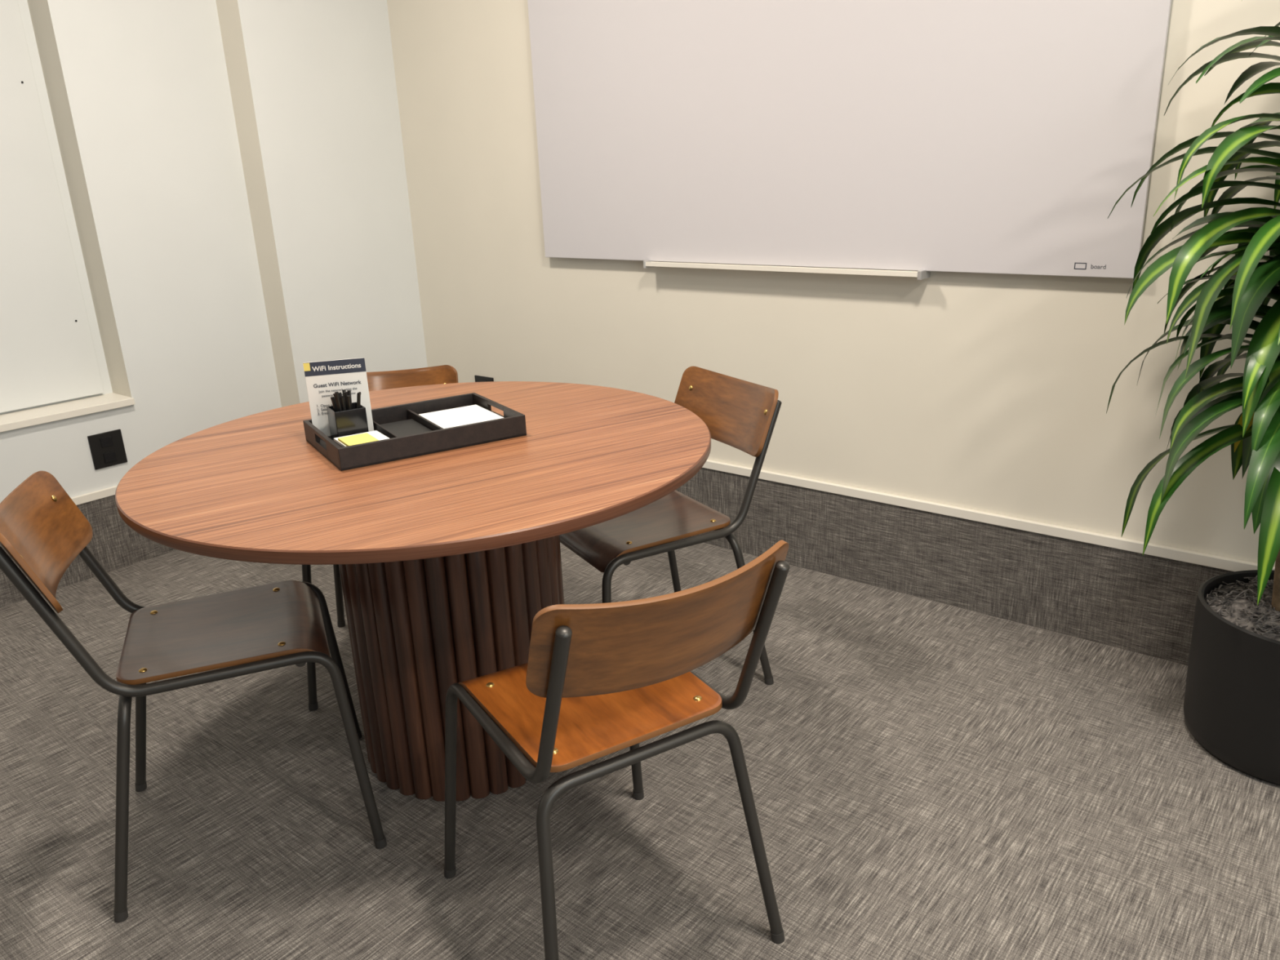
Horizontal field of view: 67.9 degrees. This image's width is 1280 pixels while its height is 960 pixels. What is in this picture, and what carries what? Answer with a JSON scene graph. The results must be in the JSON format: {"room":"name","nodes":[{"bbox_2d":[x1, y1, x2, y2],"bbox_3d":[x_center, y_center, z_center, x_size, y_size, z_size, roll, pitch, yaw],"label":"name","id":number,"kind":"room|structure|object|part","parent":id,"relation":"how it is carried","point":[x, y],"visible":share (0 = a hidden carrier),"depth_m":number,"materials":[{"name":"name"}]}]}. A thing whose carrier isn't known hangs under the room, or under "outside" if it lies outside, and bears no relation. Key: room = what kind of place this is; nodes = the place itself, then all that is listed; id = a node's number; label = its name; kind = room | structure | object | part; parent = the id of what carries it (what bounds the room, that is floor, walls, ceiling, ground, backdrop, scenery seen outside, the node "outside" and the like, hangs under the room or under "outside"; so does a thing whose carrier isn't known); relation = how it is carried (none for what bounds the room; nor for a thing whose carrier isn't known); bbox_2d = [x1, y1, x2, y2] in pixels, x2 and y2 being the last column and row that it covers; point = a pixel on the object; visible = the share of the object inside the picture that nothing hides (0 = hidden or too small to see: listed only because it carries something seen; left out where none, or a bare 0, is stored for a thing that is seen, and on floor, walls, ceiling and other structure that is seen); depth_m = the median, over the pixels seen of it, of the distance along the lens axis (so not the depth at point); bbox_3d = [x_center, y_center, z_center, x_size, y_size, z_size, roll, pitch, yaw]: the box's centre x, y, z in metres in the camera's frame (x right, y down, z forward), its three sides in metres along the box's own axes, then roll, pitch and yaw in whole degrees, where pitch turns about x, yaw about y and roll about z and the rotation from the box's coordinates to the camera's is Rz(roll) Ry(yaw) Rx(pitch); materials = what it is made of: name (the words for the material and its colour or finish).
{"room":"meeting room","nodes":[
{"label":"meeting room","id":0,"kind":"room"},
{"bbox_2d":[0,0,112,414],"bbox_3d":[-2.465,-1.143,2.637,0.210,2.112,1.415,12,23,37],"label":"window frame","id":1,"kind":"structure","parent":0,"point":[23,4],"depth_m":3.20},
{"bbox_2d":[0,404,144,502],"bbox_3d":[-2.354,0.150,3.015,0.360,0.588,1.415,12,23,37],"label":"wall","id":2,"kind":"structure","parent":0,"point":[60,448],"depth_m":3.20,"materials":[{"name":"white paint"}]},
{"bbox_2d":[0,0,104,413],"bbox_3d":[-2.374,-1.080,2.579,0.021,2.002,1.350,12,23,37],"label":"window","id":3,"kind":"structure","parent":2,"relation":"in","point":[47,353],"depth_m":3.14,"materials":[{"name":"white paint"}]},
{"bbox_2d":[0,392,134,432],"bbox_3d":[-2.276,-0.100,2.857,0.168,0.024,1.415,12,23,37],"label":"trim","id":4,"kind":"structure","parent":2,"relation":"attached to","point":[61,411],"depth_m":3.19,"materials":[{"name":"white paint"}]},
{"bbox_2d":[71,485,117,505],"bbox_3d":[-2.665,0.416,2.264,0.154,0.044,5.384,12,23,37],"label":"trim","id":5,"kind":"structure","parent":2,"relation":"attached to","point":[109,491],"depth_m":3.28,"materials":[{"name":"white paint"}]},
{"bbox_2d":[87,429,127,469],"bbox_3d":[-1.844,-0.106,3.293,0.010,0.120,0.109,12,23,37],"label":"wall outlet","id":6,"kind":"object","parent":2,"relation":"attached to","point":[107,448],"visible":1,"depth_m":3.29,"materials":[{"name":"black plastic"}]},
{"bbox_2d":[26,0,281,457],"bbox_3d":[-1.778,-1.116,3.404,0.360,2.700,0.555,12,23,37],"label":"wall","id":7,"kind":"structure","parent":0,"point":[139,93],"depth_m":3.31,"materials":[{"name":"white paint"}]},
{"bbox_2d":[215,0,427,407],"bbox_3d":[-1.352,-1.263,3.795,0.500,2.700,0.630,12,23,37],"label":"wall","id":8,"kind":"structure","parent":0,"point":[313,86],"depth_m":3.63,"materials":[{"name":"white paint"}]},
{"bbox_2d":[0,494,177,607],"bbox_3d":[-2.658,0.555,2.314,0.150,0.284,5.390,12,23,37],"label":"baseboard","id":9,"kind":"structure","parent":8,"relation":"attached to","point":[116,545],"depth_m":3.33,"materials":[{"name":"carpet"}]},
{"bbox_2d":[0,537,1279,959],"bbox_3d":[-0.768,1.141,0.916,5.900,0.100,5.600,12,23,37],"label":"floor","id":10,"kind":"structure","parent":0,"point":[930,780],"depth_m":1.98,"materials":[{"name":"carpet"}]},
{"bbox_2d":[0,471,386,922],"bbox_3d":[-0.873,0.361,1.906,0.567,0.770,0.450,-9,20,-20],"label":"wooden chair","id":11,"kind":"object","parent":10,"relation":"on","point":[250,630],"visible":1,"depth_m":1.83,"materials":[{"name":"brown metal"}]},
{"bbox_3d":[-1.097,0.114,1.733,0.108,0.174,0.413,-9,20,-20],"label":"backrest","id":12,"kind":"part","parent":11,"relation":"part of","materials":[{"name":"brown wood"}]},
{"bbox_3d":[-0.877,0.516,1.952,0.401,0.424,0.446,-9,20,-20],"label":"leg frame","id":13,"kind":"part","parent":11,"relation":"part of","materials":[{"name":"grey metal"}]},
{"bbox_3d":[-0.828,0.314,1.910,0.368,0.056,0.351,-9,20,-20],"label":"seat","id":14,"kind":"part","parent":11,"relation":"part of","materials":[{"name":"brown wood"}]},
{"bbox_2d":[302,364,457,711],"bbox_3d":[-0.681,0.123,2.602,0.450,0.770,0.567,-5,18,-7],"label":"wooden chair","id":15,"kind":"object","parent":10,"relation":"on","point":[444,374],"visible":0.09,"depth_m":2.74,"materials":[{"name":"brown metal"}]},
{"bbox_3d":[-0.677,0.273,2.664,0.446,0.424,0.401,-5,18,-7],"label":"leg frame","id":16,"kind":"part","parent":15,"relation":"part of","materials":[{"name":"grey metal"}]},
{"bbox_3d":[-0.726,-0.230,2.725,0.413,0.174,0.108,-5,18,-7],"label":"backrest","id":17,"kind":"part","parent":15,"relation":"part of","materials":[{"name":"brown wood"}]},
{"bbox_2d":[115,381,711,801],"bbox_3d":[-0.440,0.270,2.171,1.213,0.740,1.213,12,23,37],"label":"round table","id":18,"kind":"object","parent":10,"relation":"on","point":[447,561],"visible":0.75,"depth_m":1.93,"materials":[{"name":"brown wood"}]},
{"bbox_2d":[302,392,526,471],"bbox_3d":[-0.495,-0.114,2.086,0.405,0.046,0.285,-13,21,-30],"label":"serving tray","id":19,"kind":"object","parent":18,"relation":"on","point":[513,424],"visible":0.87,"depth_m":2.01,"materials":[{"name":"black wood"}]},
{"bbox_2d":[302,357,373,436],"bbox_3d":[-0.661,-0.180,2.090,0.128,0.168,0.004,-7,19,-13],"label":"sign card","id":20,"kind":"object","parent":19,"relation":"on","point":[323,379],"visible":0.63,"depth_m":2.08,"materials":[{"name":"white paper"}]},
{"bbox_2d":[326,389,368,439],"bbox_3d":[-0.632,-0.141,2.051,0.066,0.115,0.066,-13,21,-30],"label":"pen holder","id":21,"kind":"object","parent":19,"relation":"on","point":[346,417],"visible":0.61,"depth_m":2.03,"materials":[{"name":"black plastic"}]},
{"bbox_2d":[333,430,389,447],"bbox_3d":[-0.576,-0.075,1.980,0.100,0.031,0.120,-14,22,-31],"label":"sticky note pad","id":22,"kind":"object","parent":19,"relation":"on","point":[372,436],"visible":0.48,"depth_m":1.97,"materials":[{"name":"yellow paper"}]},
{"bbox_2d":[379,418,431,436],"bbox_3d":[-0.502,-0.101,2.076,0.080,0.014,0.200,-13,21,-30],"label":"notebook","id":23,"kind":"object","parent":19,"relation":"on","point":[407,427],"visible":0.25,"depth_m":2.10,"materials":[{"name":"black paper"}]},
{"bbox_2d":[418,404,503,428],"bbox_3d":[-0.394,-0.130,2.138,0.144,0.020,0.210,-13,21,-30],"label":"notepad","id":24,"kind":"object","parent":19,"relation":"on","point":[449,418],"visible":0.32,"depth_m":2.15,"materials":[{"name":"white paper"}]},
{"bbox_2d":[444,539,789,959],"bbox_3d":[-0.061,0.428,1.602,0.450,0.770,0.567,-13,21,-29],"label":"wooden chair","id":25,"kind":"object","parent":10,"relation":"on","point":[597,680],"visible":1,"depth_m":1.42,"materials":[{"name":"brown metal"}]},
{"bbox_3d":[-0.088,0.376,1.630,0.351,0.056,0.368,-13,21,-29],"label":"seat","id":26,"kind":"part","parent":25,"relation":"part of","materials":[{"name":"brown wood"}]},
{"bbox_3d":[0.045,0.203,1.320,0.413,0.174,0.108,-13,21,-29],"label":"backrest","id":27,"kind":"part","parent":25,"relation":"part of","materials":[{"name":"brown wood"}]},
{"bbox_3d":[-0.049,0.584,1.643,0.446,0.424,0.401,-13,21,-29],"label":"leg frame","id":28,"kind":"part","parent":25,"relation":"part of","materials":[{"name":"grey metal"}]},
{"bbox_2d":[559,366,782,684],"bbox_3d":[0.040,0.147,2.438,0.567,0.770,0.450,-12,21,-27],"label":"wooden chair","id":29,"kind":"object","parent":10,"relation":"on","point":[741,415],"visible":0.59,"depth_m":2.36,"materials":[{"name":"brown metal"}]},
{"bbox_3d":[-0.005,0.117,2.401,0.368,0.056,0.351,-12,21,-27],"label":"seat","id":30,"kind":"part","parent":29,"relation":"part of","materials":[{"name":"brown wood"}]},
{"bbox_3d":[0.056,0.299,2.493,0.401,0.424,0.446,-12,21,-27],"label":"leg frame","id":31,"kind":"part","parent":29,"relation":"part of","materials":[{"name":"grey metal"}]},
{"bbox_3d":[0.228,-0.178,2.449,0.108,0.174,0.413,-12,21,-27],"label":"backrest","id":32,"kind":"part","parent":29,"relation":"part of","materials":[{"name":"brown wood"}]},
{"bbox_2d":[1106,0,1279,785],"bbox_3d":[1.357,-0.394,1.734,0.899,2.133,0.676,12,23,37],"label":"dracaena","id":33,"kind":"object","parent":10,"relation":"on","point":[1232,700],"visible":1,"depth_m":1.91,"materials":[{"name":"green plant"}]},
{"bbox_2d":[386,0,1279,566],"bbox_3d":[0.906,-0.927,2.496,5.900,2.700,0.120,12,23,37],"label":"wall","id":34,"kind":"structure","parent":0,"point":[988,393],"depth_m":2.84,"materials":[{"name":"beige paint"}]},
{"bbox_2d":[474,375,493,382],"bbox_3d":[-0.643,-0.370,3.939,0.110,0.120,0.010,12,23,37],"label":"wall outlet","id":35,"kind":"object","parent":34,"relation":"attached to","point":[477,378],"visible":0.29,"depth_m":3.92,"materials":[{"name":"black plastic"}]},
{"bbox_2d":[527,0,1172,279],"bbox_3d":[0.399,-1.226,2.694,1.981,1.256,0.066,12,23,37],"label":"whiteboard","id":36,"kind":"object","parent":34,"relation":"attached to","point":[922,137],"visible":0.98,"depth_m":2.63,"materials":[{"name":"white plastic"}]},
{"bbox_2d":[645,261,917,277],"bbox_3d":[0.408,-0.645,2.900,0.960,0.019,0.063,12,23,37],"label":"tray","id":37,"kind":"object","parent":36,"relation":"on","point":[782,266],"depth_m":2.81,"materials":[{"name":"white paint"}]},
{"bbox_2d":[675,467,1233,665],"bbox_3d":[1.108,0.279,2.676,5.200,0.284,0.010,12,23,37],"label":"baseboard","id":38,"kind":"structure","parent":34,"relation":"attached to","point":[1145,604],"depth_m":2.77,"materials":[{"name":"carpet"}]},
{"bbox_2d":[702,459,1275,571],"bbox_3d":[1.100,0.132,2.625,5.200,0.028,0.016,12,23,37],"label":"trim","id":39,"kind":"structure","parent":34,"relation":"attached to","point":[1162,551],"depth_m":2.67,"materials":[{"name":"white paint"}]},
{"bbox_2d":[1183,569,1279,785],"bbox_3d":[1.444,0.434,2.086,0.422,0.334,0.422,12,23,37],"label":"pot","id":40,"kind":"object","parent":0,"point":[1232,700],"depth_m":2.02,"materials":[{"name":"black plastic"}]}
]}

